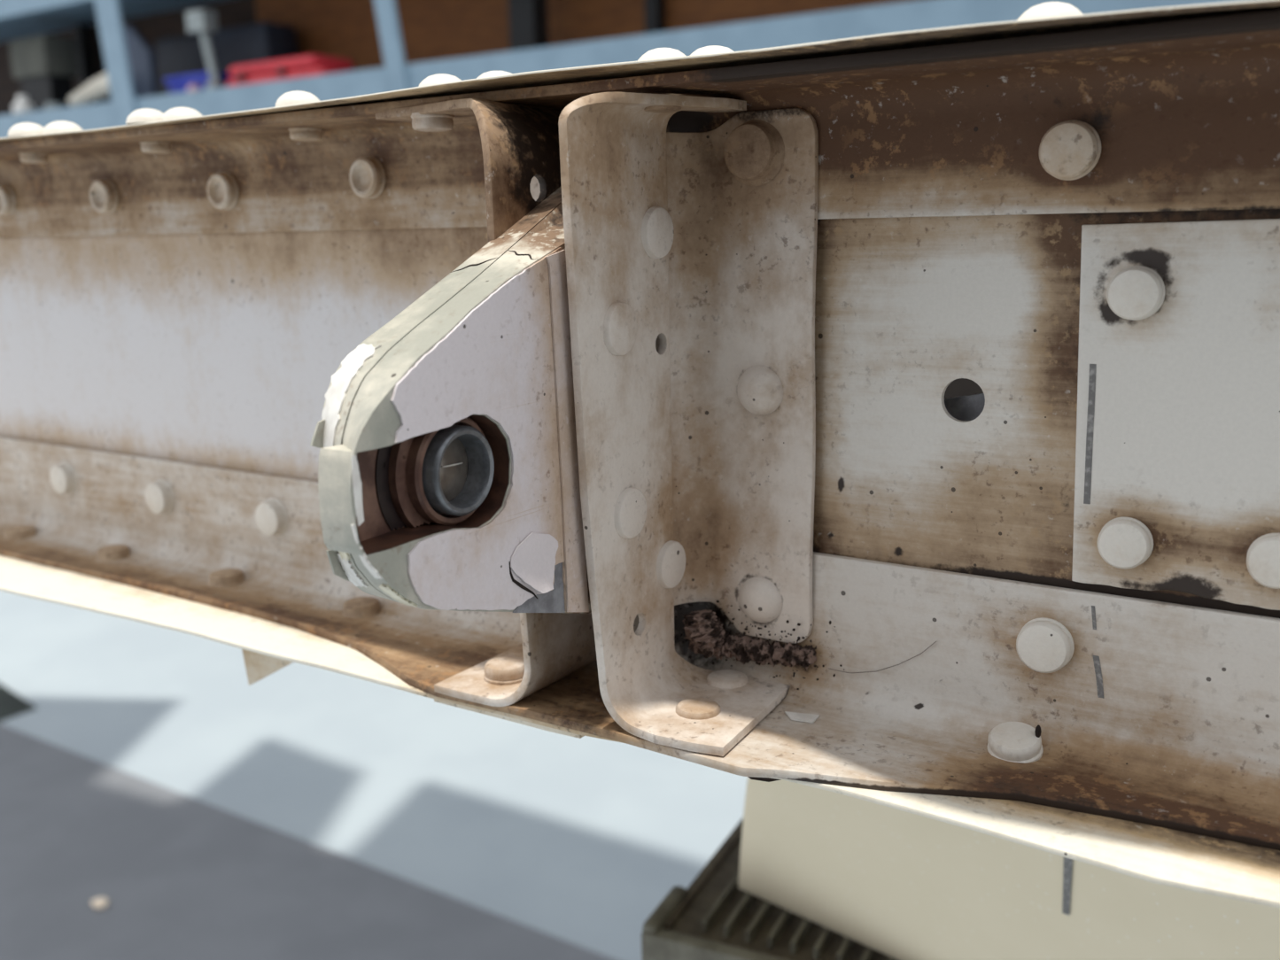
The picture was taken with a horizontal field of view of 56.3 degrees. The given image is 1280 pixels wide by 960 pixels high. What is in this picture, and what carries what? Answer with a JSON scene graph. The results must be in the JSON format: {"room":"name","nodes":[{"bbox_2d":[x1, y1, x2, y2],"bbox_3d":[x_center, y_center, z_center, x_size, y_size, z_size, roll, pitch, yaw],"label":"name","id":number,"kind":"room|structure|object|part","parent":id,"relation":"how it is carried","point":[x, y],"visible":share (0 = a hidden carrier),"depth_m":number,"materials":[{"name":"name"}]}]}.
{"room":"workshop","nodes":[
{"label":"workshop","id":0,"kind":"room"},
{"bbox_2d":[0,590,747,959],"bbox_3d":[-0.795,0.330,3.616,13.000,0.050,7.500,7,14,33],"label":"floor","id":1,"kind":"structure","parent":0,"point":[577,841],"depth_m":2.33,"materials":[{"name":"concrete"}]},
{"bbox_2d":[0,683,37,721],"bbox_3d":[-1.489,0.486,2.699,0.258,0.049,0.120,7,14,33],"label":"wedge","id":2,"kind":"object","parent":1,"relation":"on","point":[11,705],"visible":1,"depth_m":2.68,"materials":[{"name":"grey rubber"}]},
{"bbox_2d":[0,724,614,959],"bbox_3d":[-0.830,0.687,1.785,9.000,0.008,0.750,7,14,33],"label":"floor mat","id":3,"kind":"object","parent":1,"relation":"on","point":[182,877],"visible":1,"depth_m":1.90,"materials":[{"name":"grey rubber"}]},
{"bbox_2d":[91,897,108,908],"bbox_3d":[-0.843,0.660,1.867,0.027,0.012,0.023,7,14,33],"label":"pebble","id":4,"kind":"object","parent":3,"relation":"on","point":[100,903],"visible":1,"depth_m":1.86,"materials":[{"name":"beige stone"}]},
{"bbox_2d":[0,0,1251,138],"bbox_3d":[-0.744,-1.304,5.242,10.000,2.472,0.840,7,14,33],"label":"steel shelf","id":5,"kind":"object","parent":1,"relation":"on","point":[391,45],"visible":0.38,"depth_m":5.27,"materials":[{"name":"blue metal"}]},
{"bbox_2d":[12,94,35,113],"bbox_3d":[-3.351,-2.029,6.501,0.110,0.116,0.110,7,14,33],"label":"bottle","id":6,"kind":"object","parent":5,"relation":"on","point":[22,104],"visible":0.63,"depth_m":6.46,"materials":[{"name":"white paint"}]},
{"bbox_2d":[8,34,78,110],"bbox_3d":[-3.421,-2.293,6.894,0.354,0.472,0.200,7,14,33],"label":"carton","id":7,"kind":"object","parent":5,"relation":"on","point":[45,65],"visible":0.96,"depth_m":6.80,"materials":[{"name":"black cardboard"}]},
{"bbox_2d":[43,102,66,109],"bbox_3d":[-3.101,-1.969,6.345,0.110,0.054,0.110,7,14,33],"label":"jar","id":8,"kind":"object","parent":5,"relation":"on","point":[49,105],"visible":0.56,"depth_m":6.30,"materials":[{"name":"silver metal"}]},
{"bbox_3d":[-3.301,-1.591,7.340,0.060,2.272,0.060,7,14,33],"label":"post","id":9,"kind":"part","parent":5,"relation":"part of","materials":[{"name":"black plastic"}]},
{"bbox_2d":[68,71,110,106],"bbox_3d":[-2.793,-2.007,6.127,0.417,0.163,0.110,7,14,33],"label":"sheet","id":10,"kind":"object","parent":5,"relation":"on","point":[97,89],"visible":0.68,"depth_m":6.08,"materials":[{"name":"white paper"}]},
{"bbox_3d":[-2.539,-2.090,5.778,0.284,1.084,0.022,7,14,33],"label":"post","id":11,"kind":"part","parent":5,"relation":"part of","materials":[{"name":"blue metal"}]},
{"bbox_3d":[-3.361,-2.242,7.307,3.209,0.984,0.020,7,14,33],"label":"panel","id":12,"kind":"part","parent":5,"relation":"part of","materials":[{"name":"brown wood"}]},
{"bbox_2d":[123,25,158,98],"bbox_3d":[-2.535,-2.101,6.073,0.197,0.400,0.030,7,14,33],"label":"steel plate","id":13,"kind":"object","parent":5,"relation":"on","point":[141,56],"visible":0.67,"depth_m":6.05,"materials":[{"name":"blue metal"}]},
{"bbox_2d":[186,84,200,92],"bbox_3d":[-2.112,-1.846,5.659,0.062,0.056,0.062,7,14,33],"label":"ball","id":14,"kind":"object","parent":5,"relation":"on","point":[192,87],"visible":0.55,"depth_m":5.64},
{"bbox_2d":[163,71,233,93],"bbox_3d":[-2.096,-1.909,5.830,0.346,0.108,0.270,7,14,33],"label":"storage bin","id":15,"kind":"object","parent":5,"relation":"on","point":[179,83],"visible":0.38,"depth_m":5.71,"materials":[{"name":"blue plastic"}]},
{"bbox_2d":[185,8,226,89],"bbox_3d":[-2.028,-2.002,5.616,0.156,0.376,0.090,7,14,33],"label":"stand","id":16,"kind":"object","parent":5,"relation":"on","point":[203,22],"visible":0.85,"depth_m":5.58,"materials":[{"name":"silver metal"}]},
{"bbox_3d":[-2.021,-2.000,5.606,0.102,0.285,0.044,7,14,33],"label":"stand rod","id":17,"kind":"part","parent":16,"relation":"part of","materials":[{"name":"silver metal"}]},
{"bbox_2d":[155,22,297,94],"bbox_3d":[-2.169,-2.138,6.256,0.899,0.383,0.215,7,14,33],"label":"box","id":18,"kind":"object","parent":5,"relation":"on","point":[182,55],"visible":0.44,"depth_m":6.08,"materials":[{"name":"plastic"}]},
{"bbox_3d":[-2.394,-2.140,6.286,0.409,0.303,0.017,7,14,33],"label":"cabinet door","id":19,"kind":"part","parent":18,"relation":"part of","materials":[{"name":"blue plastic"}]},
{"bbox_2d":[226,54,354,86],"bbox_3d":[-1.595,-1.862,5.513,0.664,0.127,0.292,7,14,33],"label":"tool case","id":20,"kind":"object","parent":5,"relation":"on","point":[313,65],"visible":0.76,"depth_m":5.38,"materials":[{"name":"red plastic"}]},
{"bbox_3d":[-1.021,-1.912,4.790,0.260,1.084,0.022,7,14,33],"label":"post","id":21,"kind":"part","parent":5,"relation":"part of","materials":[{"name":"blue metal"}]},
{"bbox_3d":[0.809,-1.755,4.591,6.791,0.984,0.020,7,14,33],"label":"panel","id":22,"kind":"part","parent":5,"relation":"part of","materials":[{"name":"brown wood"}]},
{"bbox_3d":[0.076,-1.197,5.139,0.060,2.272,0.060,7,14,33],"label":"post","id":23,"kind":"part","parent":5,"relation":"part of","materials":[{"name":"black plastic"}]},
{"bbox_3d":[0.167,0.532,0.512,0.246,0.779,0.258,7,14,33],"label":"stand","id":24,"kind":"object","parent":1,"relation":"on","visible":0},
{"bbox_2d":[641,817,896,959],"bbox_3d":[0.174,0.138,0.453,0.263,0.018,0.261,4,13,25],"label":"tray","id":25,"kind":"object","parent":24,"relation":"on","point":[712,919],"visible":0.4,"depth_m":0.39,"materials":[{"name":"plastic"}]},
{"bbox_2d":[738,777,1279,959],"bbox_3d":[0.158,0.109,0.238,0.407,0.129,0.072,10,16,42],"label":"box","id":26,"kind":"object","parent":25,"relation":"on","point":[900,885],"visible":0.44,"depth_m":0.32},
{"bbox_2d":[0,0,1279,908],"bbox_3d":[-0.122,-0.050,0.435,0.745,0.135,0.376,7,14,33],"label":"beam","id":27,"kind":"structure","parent":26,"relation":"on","point":[604,401],"depth_m":0.20,"materials":[{"name":"white metal"}]},
{"bbox_3d":[-0.024,-0.014,0.198,0.007,0.087,0.077,7,14,33],"label":"plate","id":28,"kind":"part","parent":27,"relation":"part of","materials":[{"name":"white metal"}]},
{"bbox_2d":[784,711,819,723],"bbox_3d":[0.029,0.042,0.213,0.006,0.001,0.003,3,12,18],"label":"chip","id":29,"kind":"object","parent":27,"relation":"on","point":[810,718],"visible":1,"depth_m":0.21,"materials":[{"name":"white paint"}]},
{"bbox_2d":[828,641,936,673],"bbox_3d":[0.043,0.031,0.213,0.020,0.009,0.001,7,14,33],"label":"strand","id":30,"kind":"object","parent":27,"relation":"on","point":[935,641],"visible":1,"depth_m":0.21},
{"bbox_3d":[0.100,-0.008,0.168,0.077,0.057,0.001,7,14,33],"label":"doubler plate","id":31,"kind":"part","parent":27,"relation":"part of","materials":[{"name":"white paint"}]},
{"bbox_2d":[944,378,983,398],"bbox_3d":[0.377,-2.054,4.988,13.000,4.000,0.100,7,14,33],"label":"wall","id":32,"kind":"structure","parent":0,"point":[958,387],"depth_m":4.70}
]}

